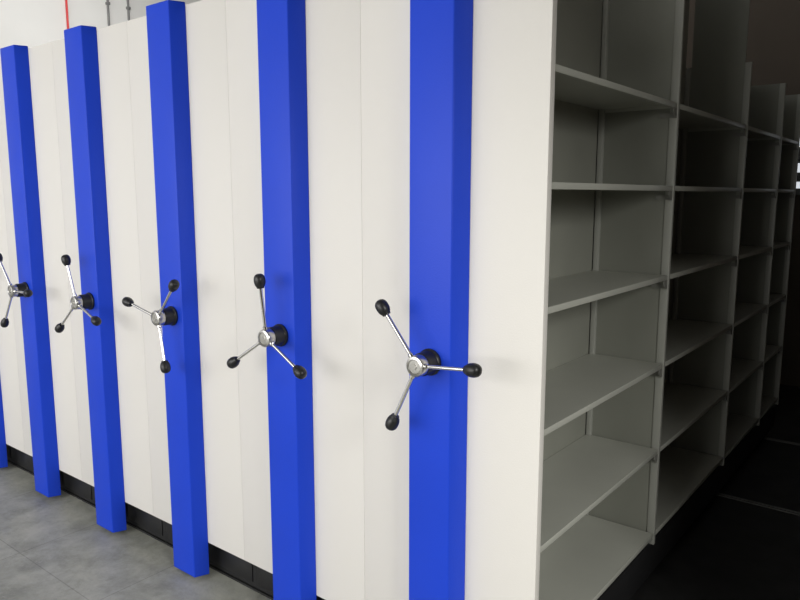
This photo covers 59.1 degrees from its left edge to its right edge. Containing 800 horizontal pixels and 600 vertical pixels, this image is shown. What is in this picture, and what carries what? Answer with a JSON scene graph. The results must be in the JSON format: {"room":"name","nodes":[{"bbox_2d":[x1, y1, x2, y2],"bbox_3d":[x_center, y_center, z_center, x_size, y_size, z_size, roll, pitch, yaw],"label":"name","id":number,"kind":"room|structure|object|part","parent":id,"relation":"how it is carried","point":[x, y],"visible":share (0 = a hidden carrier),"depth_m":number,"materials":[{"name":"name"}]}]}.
{"room":"archive storage room","nodes":[
{"label":"archive storage room","id":0,"kind":"room"},
{"bbox_2d":[0,0,200,55],"bbox_3d":[-4.243,-0.946,4.664,0.150,3.500,10.200,7,11,38],"label":"wall","id":1,"kind":"structure","parent":0,"point":[30,23],"depth_m":5.99,"materials":[{"name":"paint"}]},
{"bbox_2d":[65,0,68,28],"bbox_3d":[-2.858,-1.183,6.254,0.030,3.500,0.030,7,11,38],"label":"pipe","id":2,"kind":"object","parent":1,"relation":"attached to","point":[66,1],"visible":0.02,"depth_m":6.06,"materials":[{"name":"white metal"}]},
{"bbox_2d":[105,0,109,25],"bbox_3d":[-2.622,-1.227,6.549,0.032,3.500,0.032,7,11,38],"label":"cable conduit","id":3,"kind":"object","parent":1,"relation":"attached to","point":[107,2],"visible":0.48,"depth_m":6.34,"materials":[{"name":"grey metal"}]},
{"bbox_2d":[126,0,130,20],"bbox_3d":[-2.498,-1.250,6.704,0.032,3.500,0.032,7,11,38],"label":"cable conduit","id":4,"kind":"object","parent":1,"relation":"attached to","point":[128,8],"visible":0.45,"depth_m":6.49,"materials":[{"name":"grey metal"}]},
{"bbox_2d":[0,462,270,599],"bbox_3d":[-0.826,1.212,2.386,8.800,0.100,10.400,7,11,38],"label":"floor","id":5,"kind":"structure","parent":0,"point":[52,548],"depth_m":2.95,"materials":[{"name":"grey concrete"}]},
{"bbox_2d":[7,384,799,599],"bbox_3d":[0.383,0.791,4.833,5.420,0.013,4.545,7,11,38],"label":"platform","id":6,"kind":"object","parent":5,"relation":"on","point":[744,544],"visible":0.02,"depth_m":3.11,"materials":[{"name":"black rubber"}]},
{"bbox_2d":[0,158,33,472],"bbox_3d":[-1.256,-0.329,4.989,0.596,2.158,3.406,7,11,38],"label":"shelving unit","id":7,"kind":"object","parent":6,"relation":"on","point":[11,429],"visible":0.06,"depth_m":3.74,"materials":[{"name":"white metal"}]},
{"bbox_3d":[-2.214,-0.213,3.780,0.596,2.010,0.024,7,11,38],"label":"panel","id":8,"kind":"part","parent":7,"relation":"part of","materials":[{"name":"white metal"}]},
{"bbox_3d":[-2.185,0.844,3.974,0.596,0.138,0.014,7,11,38],"label":"kick plate","id":9,"kind":"part","parent":7,"relation":"part of","materials":[{"name":"black metal"}]},
{"bbox_2d":[0,42,94,503],"bbox_3d":[-0.788,-0.274,4.623,0.596,2.158,3.406,7,11,38],"label":"shelving unit","id":10,"kind":"object","parent":6,"relation":"on","point":[38,289],"visible":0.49,"depth_m":3.34,"materials":[{"name":"white metal"}]},
{"bbox_3d":[-1.717,0.898,3.608,0.596,0.138,0.014,7,11,38],"label":"kick plate","id":11,"kind":"part","parent":10,"relation":"part of","materials":[{"name":"black metal"}]},
{"bbox_2d":[51,21,165,540],"bbox_3d":[-0.319,-0.220,4.257,0.596,2.158,3.406,7,11,38],"label":"shelving unit","id":12,"kind":"object","parent":6,"relation":"on","point":[101,260],"visible":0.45,"depth_m":2.98,"materials":[{"name":"white metal"}]},
{"bbox_3d":[-1.248,0.952,3.242,0.596,0.138,0.014,7,11,38],"label":"kick plate","id":13,"kind":"part","parent":12,"relation":"part of","materials":[{"name":"black metal"}]},
{"bbox_2d":[122,0,256,587],"bbox_3d":[0.149,-0.165,3.891,0.596,2.158,3.406,7,11,38],"label":"shelving unit","id":14,"kind":"object","parent":6,"relation":"on","point":[178,69],"visible":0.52,"depth_m":2.62,"materials":[{"name":"white metal"}]},
{"bbox_3d":[-0.779,1.007,2.876,0.596,0.138,0.014,7,11,38],"label":"kick plate","id":15,"kind":"part","parent":14,"relation":"part of","materials":[{"name":"black metal"}]},
{"bbox_2d":[225,0,364,599],"bbox_3d":[0.618,-0.111,3.525,0.596,2.158,3.406,7,11,38],"label":"shelving unit","id":16,"kind":"object","parent":6,"relation":"on","point":[294,66],"visible":0.44,"depth_m":2.25,"materials":[{"name":"white metal"}]},
{"bbox_3d":[-0.311,1.061,2.510,0.596,0.138,0.014,7,11,38],"label":"kick plate","id":17,"kind":"part","parent":16,"relation":"part of","materials":[{"name":"black metal"}]},
{"bbox_2d":[360,0,799,599],"bbox_3d":[1.086,-0.195,3.138,0.596,2.438,3.406,7,11,38],"label":"shelving unit","id":18,"kind":"object","parent":6,"relation":"on","point":[577,237],"visible":1,"depth_m":2.23,"materials":[{"name":"white metal"}]},
{"bbox_3d":[0.129,0.059,1.950,0.596,2.010,0.024,7,11,38],"label":"panel","id":19,"kind":"part","parent":18,"relation":"part of","materials":[{"name":"white metal"}]},
{"bbox_3d":[0.422,-0.167,2.292,0.036,2.245,0.918,7,11,38],"label":"panel","id":20,"kind":"part","parent":18,"relation":"part of","materials":[{"name":"grey metal"}]},
{"bbox_3d":[0.549,0.921,2.359,0.275,0.018,0.927,7,11,38],"label":"shelf","id":21,"kind":"part","parent":18,"relation":"part of","materials":[{"name":"grey metal"}]},
{"bbox_3d":[0.549,0.597,2.310,0.275,0.018,0.927,7,11,38],"label":"shelf","id":22,"kind":"part","parent":18,"relation":"part of","materials":[{"name":"grey metal"}]},
{"bbox_3d":[0.549,0.278,2.263,0.275,0.018,0.927,7,11,38],"label":"shelf","id":23,"kind":"part","parent":18,"relation":"part of","materials":[{"name":"grey metal"}]},
{"bbox_3d":[0.549,-0.038,2.216,0.275,0.018,0.927,7,11,38],"label":"shelf","id":24,"kind":"part","parent":18,"relation":"part of","materials":[{"name":"grey metal"}]},
{"bbox_3d":[0.549,-0.346,2.170,0.275,0.018,0.927,7,11,38],"label":"shelf","id":25,"kind":"part","parent":18,"relation":"part of","materials":[{"name":"grey metal"}]},
{"bbox_3d":[0.549,-0.622,2.129,0.275,0.018,0.927,7,11,38],"label":"shelf","id":26,"kind":"part","parent":18,"relation":"part of","materials":[{"name":"grey metal"}]},
{"bbox_3d":[1.026,-0.279,3.049,0.036,2.245,0.948,7,11,38],"label":"panel","id":27,"kind":"part","parent":18,"relation":"part of","materials":[{"name":"grey metal"}]},
{"bbox_3d":[1.570,-0.200,3.757,0.036,1.880,0.723,7,11,38],"label":"panel","id":28,"kind":"part","parent":18,"relation":"part of","materials":[{"name":"grey metal"}]},
{"bbox_3d":[1.149,0.809,3.111,0.275,0.018,0.968,7,11,38],"label":"shelf","id":29,"kind":"part","parent":18,"relation":"part of","materials":[{"name":"grey metal"}]},
{"bbox_3d":[1.149,0.485,3.063,0.275,0.018,0.968,7,11,38],"label":"shelf","id":30,"kind":"part","parent":18,"relation":"part of","materials":[{"name":"grey metal"}]},
{"bbox_3d":[1.149,0.166,3.016,0.275,0.018,0.968,7,11,38],"label":"shelf","id":31,"kind":"part","parent":18,"relation":"part of","materials":[{"name":"grey metal"}]},
{"bbox_3d":[1.149,-0.150,2.969,0.275,0.018,0.968,7,11,38],"label":"shelf","id":32,"kind":"part","parent":18,"relation":"part of","materials":[{"name":"grey metal"}]},
{"bbox_3d":[1.149,-0.458,2.923,0.275,0.018,0.968,7,11,38],"label":"shelf","id":33,"kind":"part","parent":18,"relation":"part of","materials":[{"name":"grey metal"}]},
{"bbox_3d":[1.149,-0.734,2.882,0.275,0.018,0.968,7,11,38],"label":"shelf","id":34,"kind":"part","parent":18,"relation":"part of","materials":[{"name":"grey metal"}]},
{"bbox_3d":[1.693,0.708,3.792,0.275,0.018,0.743,7,11,38],"label":"shelf","id":35,"kind":"part","parent":18,"relation":"part of","materials":[{"name":"grey metal"}]},
{"bbox_3d":[1.693,0.384,3.744,0.275,0.018,0.743,7,11,38],"label":"shelf","id":36,"kind":"part","parent":18,"relation":"part of","materials":[{"name":"grey metal"}]},
{"bbox_3d":[1.693,0.065,3.697,0.275,0.018,0.743,7,11,38],"label":"shelf","id":37,"kind":"part","parent":18,"relation":"part of","materials":[{"name":"grey metal"}]},
{"bbox_3d":[1.693,-0.251,3.650,0.275,0.018,0.743,7,11,38],"label":"shelf","id":38,"kind":"part","parent":18,"relation":"part of","materials":[{"name":"grey metal"}]},
{"bbox_3d":[1.693,-0.559,3.604,0.275,0.018,0.743,7,11,38],"label":"shelf","id":39,"kind":"part","parent":18,"relation":"part of","materials":[{"name":"grey metal"}]},
{"bbox_3d":[1.693,-0.835,3.563,0.275,0.018,0.743,7,11,38],"label":"shelf","id":40,"kind":"part","parent":18,"relation":"part of","materials":[{"name":"grey metal"}]},
{"bbox_3d":[2.091,0.634,4.291,0.275,0.018,0.498,7,11,38],"label":"shelf","id":41,"kind":"part","parent":18,"relation":"part of","materials":[{"name":"grey metal"}]},
{"bbox_3d":[2.091,0.309,4.243,0.275,0.018,0.498,7,11,38],"label":"shelf","id":42,"kind":"part","parent":18,"relation":"part of","materials":[{"name":"grey metal"}]},
{"bbox_3d":[2.091,-0.009,4.195,0.275,0.018,0.498,7,11,38],"label":"shelf","id":43,"kind":"part","parent":18,"relation":"part of","materials":[{"name":"grey metal"}]},
{"bbox_3d":[2.091,-0.326,4.148,0.275,0.018,0.498,7,11,38],"label":"shelf","id":44,"kind":"part","parent":18,"relation":"part of","materials":[{"name":"grey metal"}]},
{"bbox_3d":[2.091,-0.633,4.103,0.275,0.018,0.498,7,11,38],"label":"shelf","id":45,"kind":"part","parent":18,"relation":"part of","materials":[{"name":"grey metal"}]},
{"bbox_3d":[2.091,-0.909,4.062,0.275,0.018,0.498,7,11,38],"label":"shelf","id":46,"kind":"part","parent":18,"relation":"part of","materials":[{"name":"grey metal"}]},
{"bbox_3d":[0.223,0.817,4.632,5.420,0.005,0.036,7,11,38],"label":"rail","id":47,"kind":"part","parent":6,"relation":"part of","materials":[{"name":"metal"}]},
{"bbox_3d":[0.880,0.695,5.455,5.420,0.005,0.036,7,11,38],"label":"rail","id":48,"kind":"part","parent":6,"relation":"part of","materials":[{"name":"metal"}]},
{"bbox_2d":[686,0,799,386],"bbox_3d":[2.320,-1.154,6.060,8.400,3.500,0.150,7,11,38],"label":"wall","id":49,"kind":"structure","parent":0,"point":[773,41],"depth_m":5.46,"materials":[{"name":"brown paint"}]},
{"bbox_2d":[795,145,799,194],"bbox_3d":[3.276,-1.076,5.192,0.820,0.600,0.030,7,11,38],"label":"window","id":50,"kind":"structure","parent":49,"relation":"in","point":[798,169],"depth_m":5.39,"materials":[{"name":"clear glass"}]},
{"bbox_3d":[3.277,-1.077,5.201,0.730,0.500,0.008,7,11,38],"label":"glass","id":51,"kind":"part","parent":50,"relation":"part of","materials":[{"name":"white"}]}
]}

